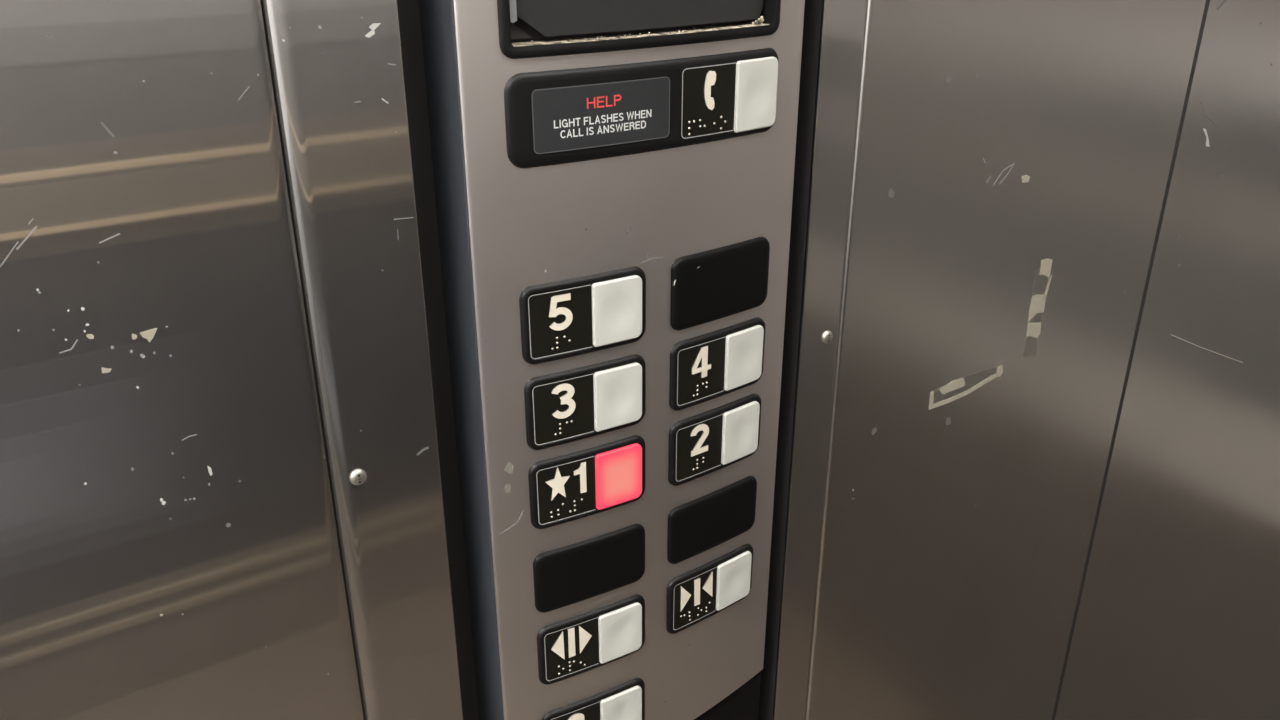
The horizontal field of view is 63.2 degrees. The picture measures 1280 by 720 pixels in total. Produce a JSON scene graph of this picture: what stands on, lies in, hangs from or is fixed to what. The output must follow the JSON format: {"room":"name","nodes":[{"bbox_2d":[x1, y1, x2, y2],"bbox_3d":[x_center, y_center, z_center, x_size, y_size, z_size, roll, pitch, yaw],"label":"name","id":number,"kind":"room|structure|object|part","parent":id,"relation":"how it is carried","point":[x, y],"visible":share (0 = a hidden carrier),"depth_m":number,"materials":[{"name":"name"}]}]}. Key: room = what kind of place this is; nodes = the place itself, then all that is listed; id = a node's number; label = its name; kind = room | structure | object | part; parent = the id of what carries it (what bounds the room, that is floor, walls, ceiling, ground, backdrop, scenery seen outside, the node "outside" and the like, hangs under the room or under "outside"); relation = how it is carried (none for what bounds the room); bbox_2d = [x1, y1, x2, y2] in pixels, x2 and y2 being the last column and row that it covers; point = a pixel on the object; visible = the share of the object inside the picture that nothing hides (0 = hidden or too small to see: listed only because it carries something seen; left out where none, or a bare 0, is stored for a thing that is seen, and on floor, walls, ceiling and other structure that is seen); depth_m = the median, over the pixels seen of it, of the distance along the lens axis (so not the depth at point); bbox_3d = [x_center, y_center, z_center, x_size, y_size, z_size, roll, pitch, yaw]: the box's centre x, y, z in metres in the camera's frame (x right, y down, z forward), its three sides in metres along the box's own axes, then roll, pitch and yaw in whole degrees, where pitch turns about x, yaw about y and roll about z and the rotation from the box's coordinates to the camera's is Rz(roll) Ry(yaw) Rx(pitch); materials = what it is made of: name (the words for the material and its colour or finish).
{"room":"elevator interior","nodes":[
{"label":"elevator interior","id":0,"kind":"room"},
{"bbox_2d":[0,0,1279,719],"bbox_3d":[-0.155,0.097,0.449,2.464,2.350,0.031,-15,29,-30],"label":"wall","id":1,"kind":"structure","parent":0,"point":[169,546],"depth_m":0.53,"materials":[{"name":"metal"}]},
{"bbox_2d":[350,469,366,484],"bbox_3d":[-0.118,0.050,0.438,0.007,0.007,0.002,-14,28,-29],"label":"screw","id":2,"kind":"object","parent":1,"relation":"attached to","point":[357,477],"visible":1,"depth_m":0.44,"materials":[{"name":"metal"}]},
{"bbox_2d":[419,0,804,719],"bbox_3d":[-0.003,-0.061,0.477,0.172,0.990,0.044,-15,29,-30],"label":"control panel","id":3,"kind":"object","parent":1,"relation":"attached to","point":[504,228],"depth_m":0.48,"materials":[{"name":"grey metal"}]},
{"bbox_3d":[-0.034,-0.017,0.452,0.030,0.030,0.001,-12,27,-24],"label":"label plate","id":4,"kind":"part","parent":3,"relation":"part of","materials":[{"name":"black plastic"}]},
{"bbox_3d":[-0.034,0.022,0.470,0.030,0.030,0.001,-12,27,-24],"label":"label plate","id":5,"kind":"part","parent":3,"relation":"part of","materials":[{"name":"black plastic"}]},
{"bbox_3d":[-0.034,0.061,0.488,0.030,0.030,0.001,-12,27,-24],"label":"label plate","id":6,"kind":"part","parent":3,"relation":"part of","materials":[{"name":"black plastic"}]},
{"bbox_3d":[-0.034,0.146,0.527,0.030,0.030,0.001,-12,27,-24],"label":"label plate","id":7,"kind":"part","parent":3,"relation":"part of","materials":[{"name":"black plastic"}]},
{"bbox_3d":[-0.034,0.197,0.549,0.030,0.030,0.001,-12,27,-24],"label":"label plate","id":8,"kind":"part","parent":3,"relation":"part of","materials":[{"name":"black plastic"}]},
{"bbox_3d":[-0.023,-0.019,0.458,0.061,0.037,0.004,-13,28,-26],"label":"lift button","id":9,"kind":"part","parent":3,"relation":"part of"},
{"bbox_3d":[-0.023,0.020,0.475,0.061,0.037,0.004,-13,28,-26],"label":"lift button","id":10,"kind":"part","parent":3,"relation":"part of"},
{"bbox_3d":[-0.023,0.058,0.493,0.061,0.037,0.004,-13,28,-26],"label":"lift button","id":11,"kind":"part","parent":3,"relation":"part of","materials":[{"name":"black plastic"}]},
{"bbox_2d":[533,524,644,612],"bbox_3d":[-0.024,0.103,0.514,0.061,0.035,0.003,-13,28,-26],"label":"cover","id":12,"kind":"object","parent":3,"relation":"attached to","point":[564,576],"visible":1,"depth_m":0.51,"materials":[{"name":"black plastic"}]},
{"bbox_3d":[-0.023,0.144,0.532,0.061,0.037,0.004,-13,28,-26],"label":"lift button","id":13,"kind":"part","parent":3,"relation":"part of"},
{"bbox_3d":[-0.023,0.194,0.555,0.061,0.037,0.004,-13,28,-26],"label":"lift button","id":14,"kind":"part","parent":3,"relation":"part of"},
{"bbox_2d":[497,0,780,58],"bbox_3d":[0.003,-0.178,0.413,0.138,0.103,0.017,-15,29,-30],"label":"display unit","id":15,"kind":"object","parent":3,"relation":"attached to","point":[527,28],"visible":1,"depth_m":0.42,"materials":[{"name":"black plastic"}]},
{"bbox_2d":[504,48,778,167],"bbox_3d":[0.007,-0.107,0.441,0.138,0.038,0.007,-15,29,-30],"label":"button","id":16,"kind":"object","parent":3,"relation":"attached to","point":[553,117],"visible":1,"depth_m":0.43,"materials":[{"name":"black plastic"}]},
{"bbox_3d":[-0.015,-0.101,0.426,0.064,0.025,0.005,-16,29,-31],"label":"sign plate","id":17,"kind":"part","parent":16,"relation":"part of","materials":[{"name":"black plastic"}]},
{"bbox_3d":[0.030,-0.113,0.452,0.030,0.030,0.001,-16,29,-31],"label":"label plate","id":18,"kind":"part","parent":16,"relation":"part of","materials":[{"name":"black plastic"}]},
{"bbox_3d":[0.030,0.129,0.563,0.030,0.030,0.001,-16,29,-31],"label":"label plate","id":19,"kind":"part","parent":3,"relation":"part of","materials":[{"name":"black plastic"}]},
{"bbox_3d":[0.030,0.044,0.524,0.030,0.030,0.001,-16,29,-31],"label":"label plate","id":20,"kind":"part","parent":3,"relation":"part of","materials":[{"name":"black plastic"}]},
{"bbox_3d":[0.030,0.005,0.506,0.030,0.030,0.001,-16,29,-31],"label":"label plate","id":21,"kind":"part","parent":3,"relation":"part of","materials":[{"name":"black plastic"}]},
{"bbox_3d":[0.040,0.126,0.570,0.061,0.037,0.004,-18,30,-33],"label":"lift button","id":22,"kind":"part","parent":3,"relation":"part of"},
{"bbox_2d":[667,476,756,563],"bbox_3d":[0.040,0.085,0.551,0.061,0.035,0.003,-18,30,-33],"label":"cover","id":23,"kind":"object","parent":3,"relation":"attached to","point":[699,525],"visible":1,"depth_m":0.55,"materials":[{"name":"black plastic"}]},
{"bbox_3d":[0.040,0.041,0.531,0.061,0.037,0.004,-18,30,-33],"label":"lift button","id":24,"kind":"part","parent":3,"relation":"part of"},
{"bbox_3d":[0.040,0.002,0.513,0.061,0.037,0.004,-18,30,-33],"label":"lift button","id":25,"kind":"part","parent":3,"relation":"part of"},
{"bbox_2d":[670,237,769,329],"bbox_3d":[0.040,-0.036,0.496,0.061,0.036,0.003,-18,30,-33],"label":"cover","id":26,"kind":"object","parent":3,"relation":"attached to","point":[718,283],"visible":1,"depth_m":0.49,"materials":[{"name":"black plastic"}]},
{"bbox_2d":[822,331,832,343],"bbox_3d":[0.103,-0.012,0.567,0.007,0.007,0.002,-15,28,-29],"label":"screw","id":27,"kind":"object","parent":1,"relation":"attached to","point":[827,336],"visible":1,"depth_m":0.57,"materials":[{"name":"metal"}]},
{"bbox_2d":[929,365,1002,409],"bbox_3d":[0.206,0.016,0.655,0.067,0.015,0.001,-15,29,-30],"label":"tape remnant","id":28,"kind":"object","parent":1,"relation":"attached to","point":[956,389],"visible":1,"depth_m":0.65,"materials":[{"name":"brown paper"}]},
{"bbox_2d":[1023,258,1052,356],"bbox_3d":[0.256,-0.033,0.668,0.017,0.068,0.001,-15,29,-30],"label":"tape remnant","id":29,"kind":"object","parent":1,"relation":"attached to","point":[1041,284],"visible":1,"depth_m":0.67,"materials":[{"name":"brown paper"}]},
{"bbox_2d":[1052,0,1208,719],"bbox_3d":[0.356,-0.036,0.740,0.004,2.350,0.001,-15,29,-30],"label":"trim","id":30,"kind":"structure","parent":1,"relation":"attached to","point":[1206,3],"depth_m":0.75,"materials":[{"name":"black"}]}
]}

